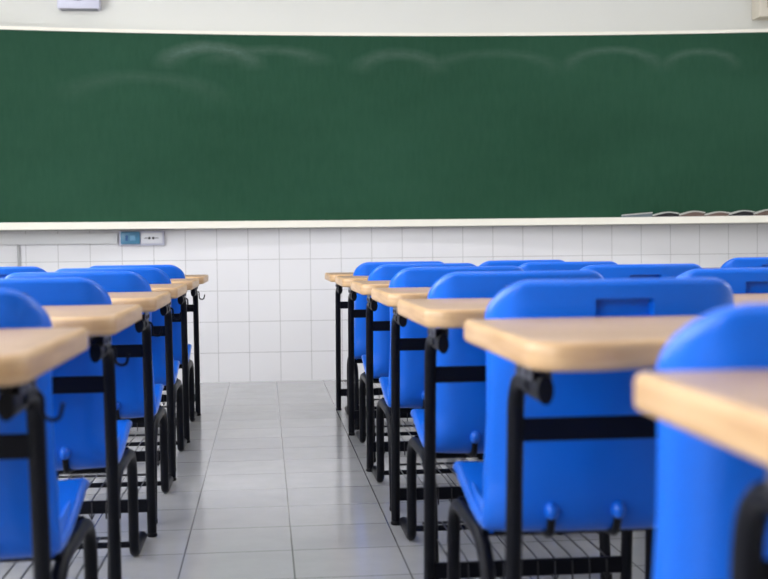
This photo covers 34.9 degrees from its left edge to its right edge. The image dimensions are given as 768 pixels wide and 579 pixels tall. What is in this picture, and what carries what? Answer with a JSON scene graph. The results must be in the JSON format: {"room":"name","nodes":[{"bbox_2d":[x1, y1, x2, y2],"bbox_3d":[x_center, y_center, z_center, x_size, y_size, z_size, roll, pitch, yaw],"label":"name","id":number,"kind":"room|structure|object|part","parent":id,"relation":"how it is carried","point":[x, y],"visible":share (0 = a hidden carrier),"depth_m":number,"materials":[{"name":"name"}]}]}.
{"room":"classroom","nodes":[
{"label":"classroom","id":0,"kind":"room"},
{"bbox_2d":[0,379,644,578],"bbox_3d":[0.447,0.798,2.753,7.600,0.100,10.940,-1,2,-6],"label":"floor","id":1,"kind":"structure","parent":0,"point":[272,482],"depth_m":4.03,"materials":[{"name":"grey tile"}]},
{"bbox_2d":[0,266,45,277],"bbox_3d":[-1.750,0.282,5.784,0.471,0.788,0.774,-1,2,-6],"label":"chair","id":2,"kind":"object","parent":1,"relation":"on","point":[4,271],"visible":0.05,"depth_m":5.41,"materials":[{"name":"blue plastic"}]},
{"bbox_2d":[0,327,88,578],"bbox_3d":[-0.749,0.429,1.835,0.592,0.725,0.899,-1,2,-6],"label":"school desk","id":3,"kind":"object","parent":1,"relation":"on","point":[26,354],"visible":1,"depth_m":1.79,"materials":[{"name":"brown wood"}]},
{"bbox_3d":[-0.501,0.151,1.662,0.021,0.038,0.105,-1,2,-6],"label":"support arm","id":4,"kind":"part","parent":3,"relation":"part of","materials":[{"name":"black metal"}]},
{"bbox_3d":[-0.509,0.455,1.786,0.028,0.644,0.204,-1,2,-6],"label":"leg","id":5,"kind":"part","parent":3,"relation":"part of","materials":[{"name":"black metal"}]},
{"bbox_2d":[0,288,97,578],"bbox_3d":[-0.806,0.383,2.316,0.471,0.788,0.774,-1,2,-6],"label":"chair","id":6,"kind":"object","parent":1,"relation":"on","point":[68,530],"visible":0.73,"depth_m":2.02,"materials":[{"name":"blue plastic"}]},
{"bbox_3d":[-0.786,0.466,2.129,0.440,0.027,0.022,-1,2,-6],"label":"seat rail","id":7,"kind":"part","parent":6,"relation":"part of","materials":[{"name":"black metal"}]},
{"bbox_3d":[-0.588,0.612,2.381,0.028,0.320,0.691,-1,2,-6],"label":"frame","id":8,"kind":"part","parent":6,"relation":"part of","materials":[{"name":"black metal"}]},
{"bbox_3d":[-0.812,0.462,2.398,0.440,0.021,0.022,-1,2,-6],"label":"seat rail","id":9,"kind":"part","parent":6,"relation":"part of","materials":[{"name":"black metal"}]},
{"bbox_2d":[2,304,141,578],"bbox_3d":[-0.832,0.402,2.680,0.592,0.725,0.899,-1,2,-6],"label":"school desk","id":10,"kind":"object","parent":1,"relation":"on","point":[101,322],"visible":0.76,"depth_m":2.65,"materials":[{"name":"brown wood"}]},
{"bbox_3d":[-0.584,0.124,2.508,0.021,0.038,0.105,-1,2,-6],"label":"support arm","id":11,"kind":"part","parent":10,"relation":"part of","materials":[{"name":"black metal"}]},
{"bbox_3d":[-0.592,0.429,2.631,0.028,0.644,0.204,-1,2,-6],"label":"leg","id":12,"kind":"part","parent":10,"relation":"part of","materials":[{"name":"black metal"}]},
{"bbox_2d":[0,277,146,578],"bbox_3d":[-0.895,0.357,3.166,0.471,0.788,0.774,-1,2,-6],"label":"chair","id":13,"kind":"object","parent":1,"relation":"on","point":[79,435],"visible":0.49,"depth_m":2.85,"materials":[{"name":"blue plastic"}]},
{"bbox_3d":[-0.875,0.440,2.979,0.440,0.027,0.022,-1,2,-6],"label":"seat rail","id":14,"kind":"part","parent":13,"relation":"part of","materials":[{"name":"black metal"}]},
{"bbox_3d":[-0.677,0.586,3.231,0.028,0.320,0.691,-1,2,-6],"label":"frame","id":15,"kind":"part","parent":13,"relation":"part of","materials":[{"name":"black metal"}]},
{"bbox_2d":[5,271,173,522],"bbox_3d":[-0.969,0.329,4.052,0.471,0.788,0.774,-1,2,-6],"label":"chair","id":16,"kind":"object","parent":1,"relation":"on","point":[129,378],"visible":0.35,"depth_m":3.74,"materials":[{"name":"blue plastic"}]},
{"bbox_3d":[-0.950,0.412,3.865,0.440,0.027,0.022,-1,2,-6],"label":"seat rail","id":17,"kind":"part","parent":16,"relation":"part of","materials":[{"name":"black metal"}]},
{"bbox_3d":[-0.751,0.558,4.117,0.028,0.320,0.691,-1,2,-6],"label":"frame","id":18,"kind":"part","parent":16,"relation":"part of","materials":[{"name":"black metal"}]},
{"bbox_2d":[57,291,170,537],"bbox_3d":[-0.923,0.374,3.575,0.592,0.725,0.899,-1,2,-6],"label":"school desk","id":19,"kind":"object","parent":1,"relation":"on","point":[149,301],"visible":0.57,"depth_m":3.57,"materials":[{"name":"brown wood"}]},
{"bbox_3d":[-0.683,0.401,3.526,0.028,0.644,0.204,-1,2,-6],"label":"leg","id":20,"kind":"part","parent":19,"relation":"part of","materials":[{"name":"black metal"}]},
{"bbox_2d":[55,267,186,475],"bbox_3d":[-1.064,0.301,4.947,0.471,0.788,0.774,-1,2,-6],"label":"chair","id":21,"kind":"object","parent":1,"relation":"on","point":[153,275],"visible":0.2,"depth_m":4.64,"materials":[{"name":"blue plastic"}]},
{"bbox_3d":[-0.846,0.530,5.012,0.028,0.320,0.691,-1,2,-6],"label":"frame","id":22,"kind":"part","parent":21,"relation":"part of","materials":[{"name":"black metal"}]},
{"bbox_2d":[90,265,196,421],"bbox_3d":[-1.155,0.273,5.842,0.471,0.788,0.774,-1,2,-6],"label":"chair","id":23,"kind":"object","parent":1,"relation":"on","point":[172,271],"visible":0.2,"depth_m":5.54,"materials":[{"name":"blue plastic"}]},
{"bbox_3d":[-0.937,0.503,5.907,0.028,0.320,0.691,-1,2,-6],"label":"frame","id":24,"kind":"part","parent":23,"relation":"part of","materials":[{"name":"black metal"}]},
{"bbox_2d":[127,284,186,480],"bbox_3d":[-1.017,0.347,4.460,0.592,0.725,0.899,-1,2,-6],"label":"school desk","id":25,"kind":"object","parent":1,"relation":"on","point":[176,290],"visible":0.27,"depth_m":4.45,"materials":[{"name":"brown wood"}]},
{"bbox_3d":[-0.777,0.374,4.411,0.028,0.644,0.204,-1,2,-6],"label":"leg","id":26,"kind":"part","parent":25,"relation":"part of","materials":[{"name":"black metal"}]},
{"bbox_2d":[131,278,198,442],"bbox_3d":[-1.107,0.319,5.355,0.592,0.725,0.899,-1,2,-6],"label":"school desk","id":27,"kind":"object","parent":1,"relation":"on","point":[191,283],"visible":0.27,"depth_m":5.34,"materials":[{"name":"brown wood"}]},
{"bbox_3d":[-0.867,0.346,5.306,0.028,0.644,0.204,-1,2,-6],"label":"leg","id":28,"kind":"part","parent":27,"relation":"part of","materials":[{"name":"black metal"}]},
{"bbox_2d":[160,275,208,415],"bbox_3d":[-1.194,0.291,6.250,0.592,0.725,0.899,-1,2,-6],"label":"school desk","id":29,"kind":"object","parent":1,"relation":"on","point":[203,279],"visible":0.25,"depth_m":6.24,"materials":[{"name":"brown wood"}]},
{"bbox_3d":[-0.954,0.318,6.201,0.028,0.644,0.204,-1,2,-6],"label":"leg","id":30,"kind":"part","parent":29,"relation":"part of","materials":[{"name":"black metal"}]},
{"bbox_2d":[325,272,382,409],"bbox_3d":[-0.009,0.271,6.446,0.592,0.725,0.899,-1,2,-6],"label":"school desk","id":31,"kind":"object","parent":1,"relation":"on","point":[339,305],"visible":0.3,"depth_m":6.39,"materials":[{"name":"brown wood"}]},
{"bbox_3d":[-0.234,0.305,6.352,0.028,0.644,0.204,-1,2,-6],"label":"leg","id":32,"kind":"part","parent":31,"relation":"part of","materials":[{"name":"black metal"}]},
{"bbox_2d":[335,276,411,435],"bbox_3d":[0.083,0.299,5.561,0.592,0.725,0.899,-1,2,-6],"label":"school desk","id":33,"kind":"object","parent":1,"relation":"on","point":[344,281],"visible":0.26,"depth_m":5.50,"materials":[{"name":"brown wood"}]},
{"bbox_3d":[-0.142,0.332,5.467,0.028,0.644,0.204,-1,2,-6],"label":"leg","id":34,"kind":"part","parent":33,"relation":"part of","materials":[{"name":"black metal"}]},
{"bbox_2d":[351,280,415,471],"bbox_3d":[0.177,0.327,4.646,0.592,0.725,0.899,-1,2,-6],"label":"school desk","id":35,"kind":"object","parent":1,"relation":"on","point":[361,287],"visible":0.23,"depth_m":4.59,"materials":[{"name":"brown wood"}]},
{"bbox_3d":[-0.048,0.361,4.552,0.028,0.644,0.204,-1,2,-6],"label":"leg","id":36,"kind":"part","parent":35,"relation":"part of","materials":[{"name":"black metal"}]},
{"bbox_2d":[345,261,442,429],"bbox_3d":[0.058,0.253,6.045,0.471,0.788,0.774,-1,2,-6],"label":"chair","id":37,"kind":"object","parent":1,"relation":"on","point":[364,269],"visible":0.15,"depth_m":5.71,"materials":[{"name":"blue plastic"}]},
{"bbox_3d":[-0.161,0.488,6.068,0.028,0.320,0.691,-1,2,-6],"label":"frame","id":38,"kind":"part","parent":37,"relation":"part of","materials":[{"name":"black metal"}]},
{"bbox_3d":[0.078,0.336,5.859,0.440,0.027,0.022,-1,2,-6],"label":"seat rail","id":39,"kind":"part","parent":37,"relation":"part of","materials":[{"name":"black metal"}]},
{"bbox_2d":[356,263,483,461],"bbox_3d":[0.139,0.281,5.159,0.471,0.788,0.774,-1,2,-6],"label":"chair","id":40,"kind":"object","parent":1,"relation":"on","point":[381,339],"visible":0.16,"depth_m":4.82,"materials":[{"name":"blue plastic"}]},
{"bbox_3d":[-0.081,0.516,5.182,0.028,0.320,0.691,-1,2,-6],"label":"frame","id":41,"kind":"part","parent":40,"relation":"part of","materials":[{"name":"black metal"}]},
{"bbox_2d":[371,287,483,525],"bbox_3d":[0.266,0.355,3.741,0.592,0.725,0.899,-1,2,-6],"label":"school desk","id":42,"kind":"object","parent":1,"relation":"on","point":[389,297],"visible":0.26,"depth_m":3.69,"materials":[{"name":"brown wood"}]},
{"bbox_3d":[0.041,0.389,3.647,0.028,0.644,0.204,-1,2,-6],"label":"leg","id":43,"kind":"part","parent":42,"relation":"part of","materials":[{"name":"black metal"}]},
{"bbox_2d":[372,266,523,510],"bbox_3d":[0.218,0.309,4.243,0.471,0.788,0.774,-1,2,-6],"label":"chair","id":44,"kind":"object","parent":1,"relation":"on","point":[411,362],"visible":0.34,"depth_m":3.90,"materials":[{"name":"blue plastic"}]},
{"bbox_3d":[-0.001,0.545,4.266,0.028,0.320,0.691,-1,2,-6],"label":"frame","id":45,"kind":"part","parent":44,"relation":"part of","materials":[{"name":"black metal"}]},
{"bbox_3d":[0.238,0.392,4.056,0.440,0.027,0.022,-1,2,-6],"label":"seat rail","id":46,"kind":"part","parent":44,"relation":"part of","materials":[{"name":"black metal"}]},
{"bbox_2d":[399,270,611,578],"bbox_3d":[0.311,0.337,3.358,0.471,0.788,0.774,-1,2,-6],"label":"chair","id":47,"kind":"object","parent":1,"relation":"on","point":[460,406],"visible":0.34,"depth_m":3.01,"materials":[{"name":"blue plastic"}]},
{"bbox_3d":[0.091,0.572,3.381,0.028,0.320,0.691,-1,2,-6],"label":"frame","id":48,"kind":"part","parent":47,"relation":"part of","materials":[{"name":"black metal"}]},
{"bbox_3d":[0.331,0.420,3.172,0.440,0.027,0.022,-1,2,-6],"label":"seat rail","id":49,"kind":"part","parent":47,"relation":"part of","materials":[{"name":"black metal"}]},
{"bbox_3d":[0.529,0.566,3.423,0.028,0.320,0.691,-1,2,-6],"label":"frame","id":50,"kind":"part","parent":47,"relation":"part of","materials":[{"name":"black metal"}]},
{"bbox_2d":[397,298,632,578],"bbox_3d":[0.337,0.384,2.844,0.592,0.725,0.899,-1,2,-6],"label":"school desk","id":51,"kind":"object","parent":1,"relation":"on","point":[444,314],"visible":0.52,"depth_m":2.80,"materials":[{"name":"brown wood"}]},
{"bbox_3d":[0.111,0.417,2.750,0.028,0.644,0.204,-1,2,-6],"label":"leg","id":52,"kind":"part","parent":51,"relation":"part of","materials":[{"name":"black metal"}]},
{"bbox_3d":[0.119,0.113,2.626,0.021,0.038,0.105,-1,2,-6],"label":"support arm","id":53,"kind":"part","parent":51,"relation":"part of","materials":[{"name":"black metal"}]},
{"bbox_3d":[0.577,0.410,2.795,0.028,0.644,0.204,-1,2,-6],"label":"leg","id":54,"kind":"part","parent":51,"relation":"part of","materials":[{"name":"black metal"}]},
{"bbox_2d":[479,260,564,266],"bbox_3d":[0.631,0.244,6.101,0.471,0.788,0.774,-1,2,-6],"label":"chair","id":55,"kind":"object","parent":1,"relation":"on","point":[517,263],"visible":0.04,"depth_m":5.71,"materials":[{"name":"blue plastic"}]},
{"bbox_2d":[518,261,616,270],"bbox_3d":[0.707,0.272,5.215,0.471,0.788,0.774,-1,2,-6],"label":"chair","id":56,"kind":"object","parent":1,"relation":"on","point":[530,266],"visible":0.07,"depth_m":4.82,"materials":[{"name":"blue plastic"}]},
{"bbox_2d":[464,315,702,578],"bbox_3d":[0.438,0.410,1.985,0.592,0.725,0.899,-1,2,-6],"label":"school desk","id":57,"kind":"object","parent":1,"relation":"on","point":[539,347],"visible":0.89,"depth_m":1.84,"materials":[{"name":"brown wood"}]},
{"bbox_3d":[0.212,0.444,1.891,0.028,0.644,0.204,-1,2,-6],"label":"leg","id":58,"kind":"part","parent":57,"relation":"part of","materials":[{"name":"black metal"}]},
{"bbox_3d":[0.220,0.139,1.767,0.021,0.038,0.105,-1,2,-6],"label":"support arm","id":59,"kind":"part","parent":57,"relation":"part of","materials":[{"name":"black metal"}]},
{"bbox_2d":[447,277,733,578],"bbox_3d":[0.383,0.363,2.502,0.471,0.788,0.774,-1,2,-6],"label":"chair","id":60,"kind":"object","parent":1,"relation":"on","point":[609,486],"visible":0.64,"depth_m":2.16,"materials":[{"name":"blue plastic"}]},
{"bbox_3d":[0.376,0.442,2.584,0.440,0.021,0.022,-1,2,-6],"label":"seat rail","id":61,"kind":"part","parent":60,"relation":"part of","materials":[{"name":"black metal"}]},
{"bbox_3d":[0.163,0.599,2.524,0.028,0.320,0.691,-1,2,-6],"label":"frame","id":62,"kind":"part","parent":60,"relation":"part of","materials":[{"name":"black metal"}]},
{"bbox_3d":[0.402,0.446,2.315,0.440,0.027,0.022,-1,2,-6],"label":"seat rail","id":63,"kind":"part","parent":60,"relation":"part of","materials":[{"name":"black metal"}]},
{"bbox_3d":[0.601,0.593,2.567,0.028,0.320,0.691,-1,2,-6],"label":"frame","id":64,"kind":"part","parent":60,"relation":"part of","materials":[{"name":"black metal"}]},
{"bbox_2d":[580,263,701,278],"bbox_3d":[0.804,0.301,4.300,0.471,0.788,0.774,-1,2,-6],"label":"chair","id":65,"kind":"object","parent":1,"relation":"on","point":[611,271],"visible":0.09,"depth_m":3.91,"materials":[{"name":"blue plastic"}]},
{"bbox_2d":[634,369,767,578],"bbox_3d":[0.538,0.438,1.101,0.592,0.725,0.899,-1,2,-6],"label":"school desk","id":66,"kind":"object","parent":1,"relation":"on","point":[728,409],"visible":1,"depth_m":1.01,"materials":[{"name":"brown wood"}]},
{"bbox_3d":[0.313,0.471,1.007,0.028,0.644,0.204,-1,2,-6],"label":"leg","id":67,"kind":"part","parent":66,"relation":"part of","materials":[{"name":"black metal"}]},
{"bbox_2d":[653,303,767,578],"bbox_3d":[0.476,0.393,1.547,0.471,0.788,0.774,-1,2,-6],"label":"chair","id":68,"kind":"object","parent":1,"relation":"on","point":[701,482],"visible":0.63,"depth_m":1.19,"materials":[{"name":"blue plastic"}]},
{"bbox_2d":[676,268,767,293],"bbox_3d":[0.913,0.328,3.417,0.471,0.788,0.774,-1,2,-6],"label":"chair","id":69,"kind":"object","parent":1,"relation":"on","point":[740,280],"visible":0.1,"depth_m":3.02,"materials":[{"name":"blue plastic"}]},
{"bbox_2d":[721,257,767,267],"bbox_3d":[1.820,0.227,6.217,0.471,0.788,0.774,-1,2,-6],"label":"chair","id":70,"kind":"object","parent":1,"relation":"on","point":[739,262],"visible":0.05,"depth_m":5.82,"materials":[{"name":"blue plastic"}]},
{"bbox_2d":[733,293,767,304],"bbox_3d":[0.941,0.374,2.923,0.592,0.725,0.899,-1,2,-6],"label":"school desk","id":71,"kind":"object","parent":1,"relation":"on","point":[752,297],"visible":0.02,"depth_m":2.71,"materials":[{"name":"brown wood"}]},
{"bbox_2d":[0,0,767,32],"bbox_3d":[-0.094,-0.967,8.043,7.600,3.100,0.200,-1,2,-6],"label":"wall","id":72,"kind":"structure","parent":0,"point":[362,16],"depth_m":7.93,"materials":[{"name":"white paint"}]},
{"bbox_2d":[17,245,19,266],"bbox_3d":[-2.307,0.166,7.742,0.018,0.897,0.017,-1,2,-6],"label":"conduit pipe","id":73,"kind":"object","parent":72,"relation":"attached to","point":[18,246],"visible":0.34,"depth_m":7.72,"materials":[{"name":"grey plastic"}]},
{"bbox_2d":[0,233,117,244],"bbox_3d":[-2.314,-0.316,7.724,1.240,0.066,0.025,-1,2,-6],"label":"cable trunking","id":74,"kind":"object","parent":72,"relation":"attached to","point":[94,238],"visible":1,"depth_m":7.74,"materials":[{"name":"white plastic"}]},
{"bbox_2d":[57,0,100,10],"bbox_3d":[-1.920,-1.920,7.685,0.262,0.321,0.098,-1,2,-6],"label":"wall speaker","id":75,"kind":"object","parent":72,"relation":"attached to","point":[62,5],"visible":1,"depth_m":7.65,"materials":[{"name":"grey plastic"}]},
{"bbox_3d":[-1.918,-1.764,7.694,0.230,0.010,0.078,-1,2,-6],"label":"trim","id":76,"kind":"part","parent":75,"relation":"part of","materials":[{"name":"grey plastic"}]},
{"bbox_2d":[119,231,164,245],"bbox_3d":[-1.541,-0.325,7.789,0.282,0.091,0.046,-1,2,-6],"label":"wall socket","id":77,"kind":"object","parent":72,"relation":"attached to","point":[126,238],"visible":1,"depth_m":7.76,"materials":[{"name":"grey plastic"}]},
{"bbox_2d":[120,232,139,243],"bbox_3d":[-1.613,-0.328,7.771,0.122,0.080,0.018,-1,2,-6],"label":"switch","id":78,"kind":"object","parent":77,"relation":"attached to","point":[125,237],"depth_m":7.76,"materials":[{"name":"blue plastic"}]},
{"bbox_2d":[141,232,161,243],"bbox_3d":[-1.480,-0.328,7.788,0.134,0.070,0.008,-1,2,-6],"label":"outlet plate","id":79,"kind":"object","parent":77,"relation":"attached to","point":[146,237],"depth_m":7.79,"materials":[{"name":"white plastic"}]},
{"bbox_2d":[0,223,767,382],"bbox_3d":[-0.072,0.060,7.973,7.200,1.050,0.010,-1,2,-6],"label":"tiled wall","id":80,"kind":"structure","parent":72,"relation":"attached to","point":[267,309],"depth_m":7.92,"materials":[{"name":"white tile"}]},
{"bbox_2d":[0,26,767,230],"bbox_3d":[0.036,-1.026,7.734,5.948,1.251,0.434,-1,2,-6],"label":"chalkboard","id":81,"kind":"object","parent":72,"relation":"attached to","point":[101,129],"visible":1,"depth_m":7.90,"materials":[{"name":"green"}]},
{"bbox_3d":[0.025,-1.642,7.750,5.900,0.021,0.363,-1,2,-6],"label":"frame","id":82,"kind":"part","parent":81,"relation":"part of","materials":[{"name":"beige"}]},
{"bbox_2d":[0,215,767,230],"bbox_3d":[0.043,-0.423,7.749,5.900,0.044,0.425,-1,2,-6],"label":"chalk tray","id":83,"kind":"object","parent":81,"relation":"on","point":[219,222],"depth_m":7.85,"materials":[{"name":"beige"}]},
{"bbox_2d":[621,212,652,216],"bbox_3d":[1.645,-0.486,7.946,0.188,0.032,0.066,-1,2,-6],"label":"cloth","id":84,"kind":"object","parent":81,"relation":"on","point":[648,214],"visible":0.99,"depth_m":7.92,"materials":[{"name":"grey fabric"}]},
{"bbox_2d":[652,212,678,216],"bbox_3d":[1.825,-0.489,7.942,0.171,0.033,0.066,-1,2,-6],"label":"eraser","id":85,"kind":"object","parent":81,"relation":"on","point":[662,214],"visible":1,"depth_m":7.91,"materials":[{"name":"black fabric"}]},
{"bbox_2d":[679,211,705,216],"bbox_3d":[1.995,-0.492,7.936,0.168,0.036,0.066,-1,2,-6],"label":"eraser","id":86,"kind":"object","parent":81,"relation":"on","point":[689,213],"visible":0.98,"depth_m":7.91,"materials":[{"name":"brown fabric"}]},
{"bbox_2d":[704,211,729,215],"bbox_3d":[2.155,-0.491,7.929,0.166,0.031,0.066,-1,2,-6],"label":"eraser","id":87,"kind":"object","parent":81,"relation":"on","point":[718,213],"visible":0.99,"depth_m":7.90,"materials":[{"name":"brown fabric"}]},
{"bbox_2d":[729,210,754,215],"bbox_3d":[2.312,-0.495,7.920,0.166,0.036,0.066,-1,2,-6],"label":"eraser","id":88,"kind":"object","parent":81,"relation":"on","point":[741,212],"visible":1,"depth_m":7.89,"materials":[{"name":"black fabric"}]},
{"bbox_2d":[753,209,767,215],"bbox_3d":[2.471,-0.499,7.910,0.171,0.041,0.066,-1,2,-6],"label":"eraser","id":89,"kind":"object","parent":81,"relation":"on","point":[765,211],"visible":1,"depth_m":7.88,"materials":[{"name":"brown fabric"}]},
{"bbox_2d":[752,0,767,19],"bbox_3d":[2.709,-1.998,8.106,0.500,0.400,0.156,-1,2,-6],"label":"vent box","id":90,"kind":"object","parent":72,"relation":"attached to","point":[759,7],"visible":1,"depth_m":8.04,"materials":[{"name":"beige"}]}
]}

